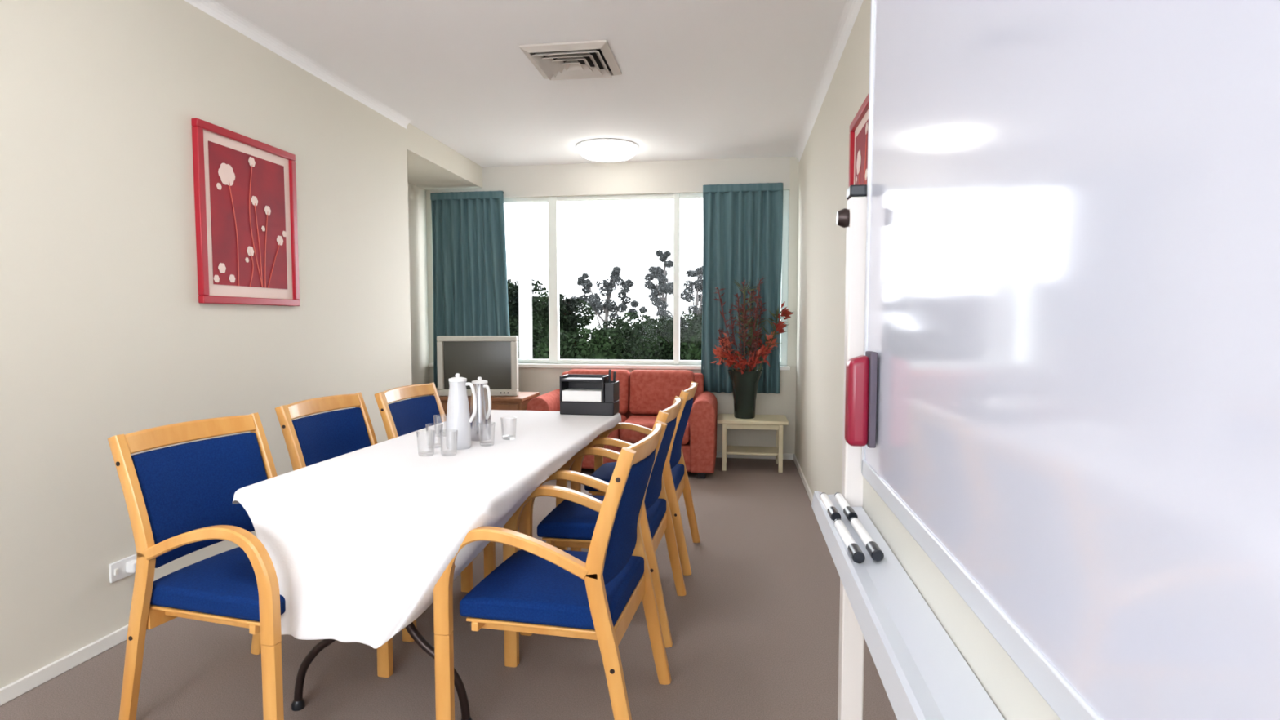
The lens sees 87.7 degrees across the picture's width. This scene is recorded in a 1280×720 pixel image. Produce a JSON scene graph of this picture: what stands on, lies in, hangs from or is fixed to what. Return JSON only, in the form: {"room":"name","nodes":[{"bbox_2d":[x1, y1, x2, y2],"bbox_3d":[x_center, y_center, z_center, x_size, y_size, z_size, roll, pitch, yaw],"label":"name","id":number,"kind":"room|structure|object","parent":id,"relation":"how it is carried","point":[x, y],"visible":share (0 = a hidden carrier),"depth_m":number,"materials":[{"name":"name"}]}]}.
{"room":"meeting room","nodes":[
{"label":"meeting room","id":0,"kind":"room"},
{"bbox_2d":[0,0,429,688],"bbox_3d":[-2.455,-0.232,2.366,0.700,2.740,8.400,0,3,8],"label":"wall","id":1,"kind":"structure","parent":0,"point":[105,332],"depth_m":2.69,"materials":[{"name":"beige paint"}]},
{"bbox_2d":[0,624,128,706],"bbox_3d":[-2.389,1.109,2.437,0.594,0.055,8.400,0,3,8],"label":"baseboard","id":2,"kind":"structure","parent":1,"relation":"attached to","point":[9,692],"depth_m":2.41,"materials":[{"name":"white wood"}]},
{"bbox_2d":[108,554,137,582],"bbox_3d":[-2.046,0.832,2.659,0.045,0.076,0.116,0,3,8],"label":"power socket","id":3,"kind":"object","parent":1,"relation":"attached to","point":[122,568],"visible":0.84,"depth_m":2.65,"materials":[{"name":"white plastic"}]},
{"bbox_2d":[114,568,118,575],"bbox_3d":[-2.061,0.834,2.624,0.008,0.024,0.015,0,3,8],"label":"switch","id":4,"kind":"object","parent":3,"relation":"attached to","point":[116,570],"depth_m":2.62,"materials":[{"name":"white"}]},
{"bbox_2d":[191,117,299,306],"bbox_3d":[-1.943,-0.689,3.333,0.030,0.825,0.675,0,3,8],"label":"framed picture","id":5,"kind":"object","parent":1,"relation":"attached to","point":[246,201],"visible":1,"depth_m":3.28,"materials":[{"name":"red paper"}]},
{"bbox_2d":[208,140,287,288],"bbox_3d":[-1.944,-0.694,3.333,0.003,0.655,0.515,0,3,8],"label":"print","id":6,"kind":"object","parent":5,"relation":"attached to","point":[247,192],"depth_m":3.30,"materials":[{"name":"red paper"}]},
{"bbox_2d":[184,0,413,128],"bbox_3d":[-2.188,-1.525,1.496,0.055,0.055,6.910,0,3,8],"label":"trim","id":7,"kind":"structure","parent":1,"relation":"attached to","point":[217,10],"depth_m":3.62,"materials":[{"name":"white paint"}]},
{"bbox_2d":[406,123,482,190],"bbox_3d":[-1.901,-1.704,5.695,0.580,0.199,1.490,0,3,8],"label":"soffit","id":8,"kind":"object","parent":1,"relation":"attached to","point":[432,164],"depth_m":5.71,"materials":[{"name":"beige paint"}]},
{"bbox_2d":[0,457,897,719],"bbox_3d":[-0.947,1.197,2.259,3.900,0.100,8.650,0,3,8],"label":"floor","id":9,"kind":"structure","parent":0,"point":[754,631],"depth_m":2.53,"materials":[{"name":"grey carpet"}]},
{"bbox_2d":[107,412,393,719],"bbox_3d":[-1.266,0.684,2.226,0.624,0.936,0.534,1,4,16],"label":"armchair","id":10,"kind":"object","parent":9,"relation":"on","point":[179,499],"visible":0.66,"depth_m":2.08,"materials":[{"name":"blue fabric"}]},
{"bbox_2d":[275,391,472,642],"bbox_3d":[-1.153,0.640,2.950,0.624,0.936,0.534,1,4,12],"label":"armchair","id":11,"kind":"object","parent":9,"relation":"on","point":[310,440],"visible":0.21,"depth_m":2.96,"materials":[{"name":"blue fabric"}]},
{"bbox_2d":[291,622,471,719],"bbox_3d":[-0.693,0.730,2.978,0.830,0.745,1.920,1,3,10],"label":"folding table","id":12,"kind":"object","parent":9,"relation":"on","point":[298,704],"visible":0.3,"depth_m":2.12,"materials":[{"name":"black metal"}]},
{"bbox_2d":[232,409,621,648],"bbox_3d":[-0.698,0.574,2.940,0.863,0.442,2.010,1,3,10],"label":"tablecloth","id":13,"kind":"object","parent":12,"relation":"on","point":[358,544],"visible":0.85,"depth_m":2.01,"materials":[{"name":"white fabric"}]},
{"bbox_2d":[445,373,476,449],"bbox_3d":[-0.747,0.209,2.757,0.111,0.309,0.100,-3,4,-40],"label":"water jug","id":14,"kind":"object","parent":13,"relation":"on","point":[459,420],"visible":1,"depth_m":2.72,"materials":[{"name":"white plastic"}]},
{"bbox_2d":[469,377,491,440],"bbox_3d":[-0.706,0.213,2.945,0.097,0.278,0.107,-1,4,-13],"label":"water jug","id":15,"kind":"object","parent":13,"relation":"on","point":[482,419],"visible":0.94,"depth_m":2.91,"materials":[{"name":"silver metal"}]},
{"bbox_2d":[559,373,619,415],"bbox_3d":[-0.284,0.195,3.778,0.310,0.215,0.150,1,3,10],"label":"desk organizer","id":16,"kind":"object","parent":13,"relation":"on","point":[609,405],"visible":0.88,"depth_m":3.72,"materials":[{"name":"black plastic"}]},
{"bbox_2d":[562,388,601,402],"bbox_3d":[-0.314,0.198,3.772,0.225,0.060,0.133,1,3,10],"label":"paper stack","id":17,"kind":"object","parent":16,"relation":"on","point":[568,394],"visible":0.76,"depth_m":3.71,"materials":[{"name":"white paper"}]},
{"bbox_2d":[560,377,604,382],"bbox_3d":[-0.311,0.110,3.778,0.255,0.015,0.150,1,3,10],"label":"shelf","id":18,"kind":"object","parent":16,"relation":"attached to","point":[562,379],"depth_m":3.71,"materials":[{"name":"black plastic"}]},
{"bbox_2d":[560,400,619,415],"bbox_3d":[-0.284,0.266,3.782,0.310,0.072,0.150,1,3,10],"label":"tray","id":19,"kind":"object","parent":16,"relation":"on","point":[606,407],"depth_m":3.71,"materials":[{"name":"black plastic"}]},
{"bbox_2d":[608,368,611,382],"bbox_3d":[-0.171,0.142,3.718,0.022,0.180,0.014,0,3,8],"label":"pen","id":20,"kind":"object","parent":16,"relation":"in","point":[610,370],"visible":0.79,"depth_m":3.71,"materials":[{"name":"black plastic"}]},
{"bbox_2d":[613,371,615,382],"bbox_3d":[-0.146,0.147,3.755,0.021,0.165,0.014,0,3,8],"label":"pen","id":21,"kind":"object","parent":16,"relation":"in","point":[614,372],"visible":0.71,"depth_m":3.75,"materials":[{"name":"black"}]},
{"bbox_2d":[374,382,495,577],"bbox_3d":[-0.952,0.610,3.465,0.624,0.936,0.534,1,4,11],"label":"armchair","id":22,"kind":"object","parent":9,"relation":"on","point":[401,418],"visible":0.19,"depth_m":3.43,"materials":[{"name":"blue fabric"}]},
{"bbox_2d":[439,391,539,417],"bbox_3d":[-1.313,0.616,5.759,0.775,0.640,0.510,0,3,8],"label":"tv cabinet","id":23,"kind":"object","parent":9,"relation":"on","point":[519,402],"visible":0.22,"depth_m":5.51,"materials":[{"name":"brown wood"}]},
{"bbox_2d":[436,335,518,395],"bbox_3d":[-1.367,0.041,5.779,0.670,0.505,0.396,0,3,0],"label":"television","id":24,"kind":"object","parent":23,"relation":"on","point":[492,358],"visible":0.94,"depth_m":5.60,"materials":[{"name":"grey plastic"}]},
{"bbox_2d":[433,420,671,719],"bbox_3d":[-0.248,0.688,2.151,0.624,0.936,0.534,1,4,12],"label":"armchair","id":25,"kind":"object","parent":9,"relation":"on","point":[541,588],"visible":0.95,"depth_m":1.97,"materials":[{"name":"blue fabric"}]},
{"bbox_2d":[519,395,686,647],"bbox_3d":[-0.136,0.644,2.892,0.624,0.936,0.534,1,3,10],"label":"armchair","id":26,"kind":"object","parent":9,"relation":"on","point":[571,524],"visible":0.62,"depth_m":2.71,"materials":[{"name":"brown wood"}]},
{"bbox_2d":[526,368,717,478],"bbox_3d":[-0.122,0.519,5.793,1.558,0.830,0.768,0,3,8],"label":"sofa","id":27,"kind":"object","parent":9,"relation":"on","point":[643,393],"visible":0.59,"depth_m":5.77,"materials":[{"name":"fabric"}]},
{"bbox_2d":[567,368,630,413],"bbox_3d":[-0.379,0.282,6.034,0.570,0.385,0.206,0,3,8],"label":"cushion","id":28,"kind":"object","parent":27,"relation":"on","point":[623,376],"depth_m":5.94,"materials":[{"name":"fabric"}]},
{"bbox_2d":[596,414,626,439],"bbox_3d":[-0.426,0.581,5.720,0.570,0.165,0.530,0,3,8],"label":"seat cushion","id":29,"kind":"object","parent":27,"relation":"on","point":[616,434],"depth_m":5.44,"materials":[{"name":"fabric"}]},
{"bbox_2d":[619,415,689,444],"bbox_3d":[0.147,0.586,5.637,0.570,0.165,0.530,0,3,8],"label":"seat cushion","id":30,"kind":"object","parent":27,"relation":"on","point":[632,437],"depth_m":5.41,"materials":[{"name":"fabric"}]},
{"bbox_2d":[629,369,694,414],"bbox_3d":[0.196,0.287,5.951,0.570,0.385,0.206,0,3,8],"label":"cushion","id":31,"kind":"object","parent":27,"relation":"on","point":[651,391],"depth_m":5.88,"materials":[{"name":"fabric"}]},
{"bbox_2d":[570,381,700,575],"bbox_3d":[-0.004,0.600,3.630,0.624,0.936,0.534,1,3,10],"label":"armchair","id":32,"kind":"object","parent":9,"relation":"on","point":[676,479],"visible":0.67,"depth_m":3.44,"materials":[{"name":"brown wood"}]},
{"bbox_2d":[717,413,788,472],"bbox_3d":[0.974,0.716,5.803,0.590,0.435,0.400,0,3,8],"label":"side table","id":33,"kind":"object","parent":9,"relation":"on","point":[776,422],"visible":0.99,"depth_m":5.65,"materials":[{"name":"beige paint"}]},
{"bbox_2d":[727,368,762,418],"bbox_3d":[0.908,0.294,5.777,0.300,0.410,0.300,0,3,8],"label":"vase","id":34,"kind":"object","parent":33,"relation":"on","point":[744,386],"visible":0.95,"depth_m":5.69,"materials":[{"name":"grey ceramic"}]},
{"bbox_2d":[711,276,793,374],"bbox_3d":[0.966,-0.127,5.746,0.688,1.196,0.386,0,3,-7],"label":"flower arrangement","id":35,"kind":"object","parent":34,"relation":"in","point":[754,342],"visible":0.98,"depth_m":5.71,"materials":[{"name":"red plant"}]},
{"bbox_2d":[726,445,777,455],"bbox_3d":[0.974,0.789,5.808,0.500,0.020,0.300,0,3,8],"label":"shelf","id":36,"kind":"object","parent":33,"relation":"attached to","point":[731,450],"depth_m":5.73,"materials":[{"name":"beige paint"}]},
{"bbox_2d":[811,0,1279,719],"bbox_3d":[0.322,0.200,0.491,0.460,2.102,2.001,0,3,8],"label":"whiteboard","id":37,"kind":"object","parent":9,"relation":"on","point":[1063,255],"visible":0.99,"depth_m":0.52,"materials":[{"name":"grey ceramic"}]},
{"bbox_2d":[819,492,840,520],"bbox_3d":[0.386,0.298,1.359,0.020,0.020,0.160,0,3,7],"label":"marker","id":38,"kind":"object","parent":37,"relation":"on","point":[833,512],"visible":0.96,"depth_m":1.33,"materials":[{"name":"white plastic"}]},
{"bbox_2d":[834,492,857,520],"bbox_3d":[0.414,0.295,1.349,0.020,0.020,0.160,0,3,7],"label":"marker","id":39,"kind":"object","parent":37,"relation":"on","point":[848,511],"visible":0.91,"depth_m":1.32,"materials":[{"name":"white plastic"}]},
{"bbox_2d":[833,518,865,563],"bbox_3d":[0.360,0.310,1.156,0.020,0.020,0.190,0,3,7],"label":"marker","id":40,"kind":"object","parent":37,"relation":"on","point":[855,551],"visible":1,"depth_m":1.12,"materials":[{"name":"white plastic"}]},
{"bbox_2d":[844,351,877,448],"bbox_3d":[0.412,0.072,1.249,0.050,0.176,0.054,0,3,8],"label":"eraser","id":41,"kind":"object","parent":37,"relation":"attached to","point":[861,371],"visible":1,"depth_m":1.23,"materials":[{"name":"red plastic"}]},
{"bbox_2d":[849,516,884,561],"bbox_3d":[0.390,0.307,1.156,0.020,0.020,0.190,0,3,7],"label":"marker","id":42,"kind":"object","parent":37,"relation":"on","point":[874,551],"visible":1,"depth_m":1.12,"materials":[{"name":"white plastic"}]},
{"bbox_2d":[811,490,1004,719],"bbox_3d":[0.292,0.371,0.537,0.090,0.039,1.940,0,3,8],"label":"tray","id":43,"kind":"object","parent":37,"relation":"on","point":[926,670],"depth_m":0.82,"materials":[{"name":"white metal"}]},
{"bbox_2d":[217,0,846,167],"bbox_3d":[-0.947,-1.638,2.089,3.900,0.100,8.650,0,3,8],"label":"ceiling","id":44,"kind":"structure","parent":0,"point":[699,79],"depth_m":3.81,"materials":[{"name":"white paint"}]},
{"bbox_2d":[519,40,622,80],"bbox_3d":[-0.375,-1.665,3.740,0.471,0.041,0.471,0,3,8],"label":"ceiling vent","id":45,"kind":"object","parent":44,"relation":"in","point":[594,59],"visible":1,"depth_m":3.69,"materials":[{"name":"silver metal"}]},
{"bbox_2d":[576,137,639,162],"bbox_3d":[-0.274,-1.748,5.624,0.530,0.105,0.530,0,3,8],"label":"ceiling light","id":46,"kind":"object","parent":44,"relation":"attached to","point":[600,149],"visible":1,"depth_m":5.47,"materials":[{"name":"white plastic"}]},
{"bbox_2d":[426,156,799,453],"bbox_3d":[-0.319,-0.472,6.365,3.780,2.740,0.140,0,3,8],"label":"wall","id":47,"kind":"structure","parent":0,"point":[543,380],"depth_m":6.15,"materials":[{"name":"beige paint"}]},
{"bbox_2d":[430,191,510,387],"bbox_3d":[-1.603,-0.658,6.370,0.809,1.870,0.076,0,3,8],"label":"curtain","id":48,"kind":"object","parent":47,"relation":"hanging from","point":[470,281],"visible":0.7,"depth_m":6.35,"materials":[{"name":"teal fabric"}]},
{"bbox_2d":[429,362,790,370],"bbox_3d":[-0.347,0.060,6.309,3.450,0.035,0.100,0,3,8],"label":"trim","id":49,"kind":"structure","parent":47,"relation":"attached to","point":[520,365],"depth_m":6.25,"materials":[{"name":"white wood"}]},
{"bbox_2d":[430,156,790,197],"bbox_3d":[-0.345,-1.690,6.218,3.410,0.290,0.012,0,3,8],"label":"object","id":50,"kind":"structure","parent":47,"relation":"attached to","point":[675,175],"depth_m":6.18,"materials":[{"name":"white"}]},
{"bbox_2d":[503,190,789,365],"bbox_3d":[-0.335,-0.756,6.340,3.410,1.590,0.080,0,3,8],"label":"window","id":51,"kind":"structure","parent":47,"relation":"in","point":[553,202],"depth_m":6.28,"materials":[{"name":"white"}]},
{"bbox_2d":[701,182,782,393],"bbox_3d":[0.913,-0.636,6.005,0.715,1.870,0.077,0,3,8],"label":"curtain","id":52,"kind":"object","parent":47,"relation":"hanging from","point":[743,223],"visible":0.77,"depth_m":5.99,"materials":[{"name":"teal fabric"}]},
{"bbox_2d":[715,451,793,459],"bbox_3d":[-0.330,0.873,6.369,3.540,0.055,0.014,0,3,8],"label":"baseboard","id":53,"kind":"structure","parent":47,"relation":"attached to","point":[719,454],"depth_m":6.16,"materials":[{"name":"white wood"}]},
{"bbox_2d":[795,0,871,494],"bbox_3d":[0.880,-0.203,1.885,0.120,2.740,8.400,0,3,8],"label":"wall","id":54,"kind":"structure","parent":0,"point":[824,163],"depth_m":4.08,"materials":[{"name":"beige paint"}]},
{"bbox_2d":[793,453,813,502],"bbox_3d":[0.814,1.136,1.975,0.014,0.055,8.400,0,3,8],"label":"baseboard","id":55,"kind":"structure","parent":54,"relation":"attached to","point":[797,465],"depth_m":5.19,"materials":[{"name":"white wood"}]},
{"bbox_2d":[792,0,863,161],"bbox_3d":[0.794,-1.544,1.817,0.055,0.055,8.400,0,3,8],"label":"trim","id":56,"kind":"structure","parent":54,"relation":"attached to","point":[851,8],"depth_m":3.81,"materials":[{"name":"white paint"}]},
{"bbox_2d":[848,92,869,187],"bbox_3d":[0.938,-0.656,2.780,0.030,0.825,0.675,0,3,8],"label":"framed picture","id":57,"kind":"object","parent":54,"relation":"attached to","point":[859,126],"visible":0.23,"depth_m":2.90,"materials":[{"name":"red paint"}]},
{"bbox_2d":[854,119,868,185],"bbox_3d":[0.940,-0.661,2.780,0.003,0.655,0.515,0,3,8],"label":"print","id":58,"kind":"object","parent":57,"relation":"attached to","point":[861,136],"depth_m":2.86,"materials":[{"name":"red paper"}]},
{"label":"outside","id":59,"kind":"structure","parent":0,"visible":0},
{"bbox_3d":[6.195,1.759,42.986,80.000,0.100,73.500,0,3,8],"label":"ground","id":60,"kind":"structure","parent":59,"visible":0},
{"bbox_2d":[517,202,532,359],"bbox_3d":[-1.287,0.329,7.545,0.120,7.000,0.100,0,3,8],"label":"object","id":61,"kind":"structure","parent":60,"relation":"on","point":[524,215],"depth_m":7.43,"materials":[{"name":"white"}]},
{"bbox_2d":[507,277,548,359],"bbox_3d":[-3.866,0.522,17.795,2.855,5.425,1.828,0,3,8],"label":"tree","id":62,"kind":"object","parent":60,"relation":"on","point":[513,290],"visible":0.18,"depth_m":17.37,"materials":[{"name":"green plant"}]},
{"bbox_2d":[510,293,595,359],"bbox_3d":[-3.017,0.405,21.729,3.196,5.189,1.965,1,4,14],"label":"tree","id":63,"kind":"object","parent":60,"relation":"on","point":[570,319],"visible":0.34,"depth_m":21.16,"materials":[{"name":"green plant"}]},
{"bbox_2d":[533,320,662,359],"bbox_3d":[-0.836,1.362,13.378,2.608,4.288,1.616,0,3,8],"label":"bushes","id":64,"kind":"object","parent":60,"relation":"on","point":[599,346],"visible":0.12,"depth_m":13.07,"materials":[{"name":"green plant"}]},
{"bbox_2d":[569,266,647,338],"bbox_3d":[-1.184,-0.352,24.895,2.901,6.299,1.314,0,3,-6],"label":"tree","id":65,"kind":"object","parent":60,"relation":"on","point":[593,300],"visible":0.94,"depth_m":24.68,"materials":[{"name":"grey plant"}]},
{"bbox_2d":[595,311,700,359],"bbox_3d":[0.160,1.009,17.247,2.893,4.526,1.736,0,3,3],"label":"tree","id":66,"kind":"object","parent":60,"relation":"on","point":[664,330],"visible":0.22,"depth_m":16.66,"materials":[{"name":"green plant"}]},
{"bbox_2d":[644,248,673,319],"bbox_3d":[0.689,-0.572,24.105,1.295,6.830,1.026,1,4,23],"label":"tree","id":67,"kind":"object","parent":60,"relation":"on","point":[664,286],"visible":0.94,"depth_m":23.88,"materials":[{"name":"grey plant"}]},
{"bbox_2d":[651,311,702,333],"bbox_3d":[1.775,0.734,21.045,3.160,4.618,1.944,1,4,14],"label":"tree","id":68,"kind":"object","parent":60,"relation":"on","point":[695,317],"visible":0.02,"depth_m":20.89,"materials":[{"name":"green plant"}]},
{"bbox_2d":[680,265,702,315],"bbox_3d":[2.096,-0.320,24.426,1.276,6.289,1.052,0,3,8],"label":"tree","id":69,"kind":"object","parent":60,"relation":"on","point":[698,273],"visible":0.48,"depth_m":24.26,"materials":[{"name":"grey plant"}]},
{"bbox_2d":[684,316,780,359],"bbox_3d":[2.132,1.260,12.931,2.617,4.543,1.672,0,3,8],"label":"tree","id":70,"kind":"object","parent":60,"relation":"on","point":[695,351],"visible":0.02,"depth_m":12.76,"materials":[{"name":"green plant"}]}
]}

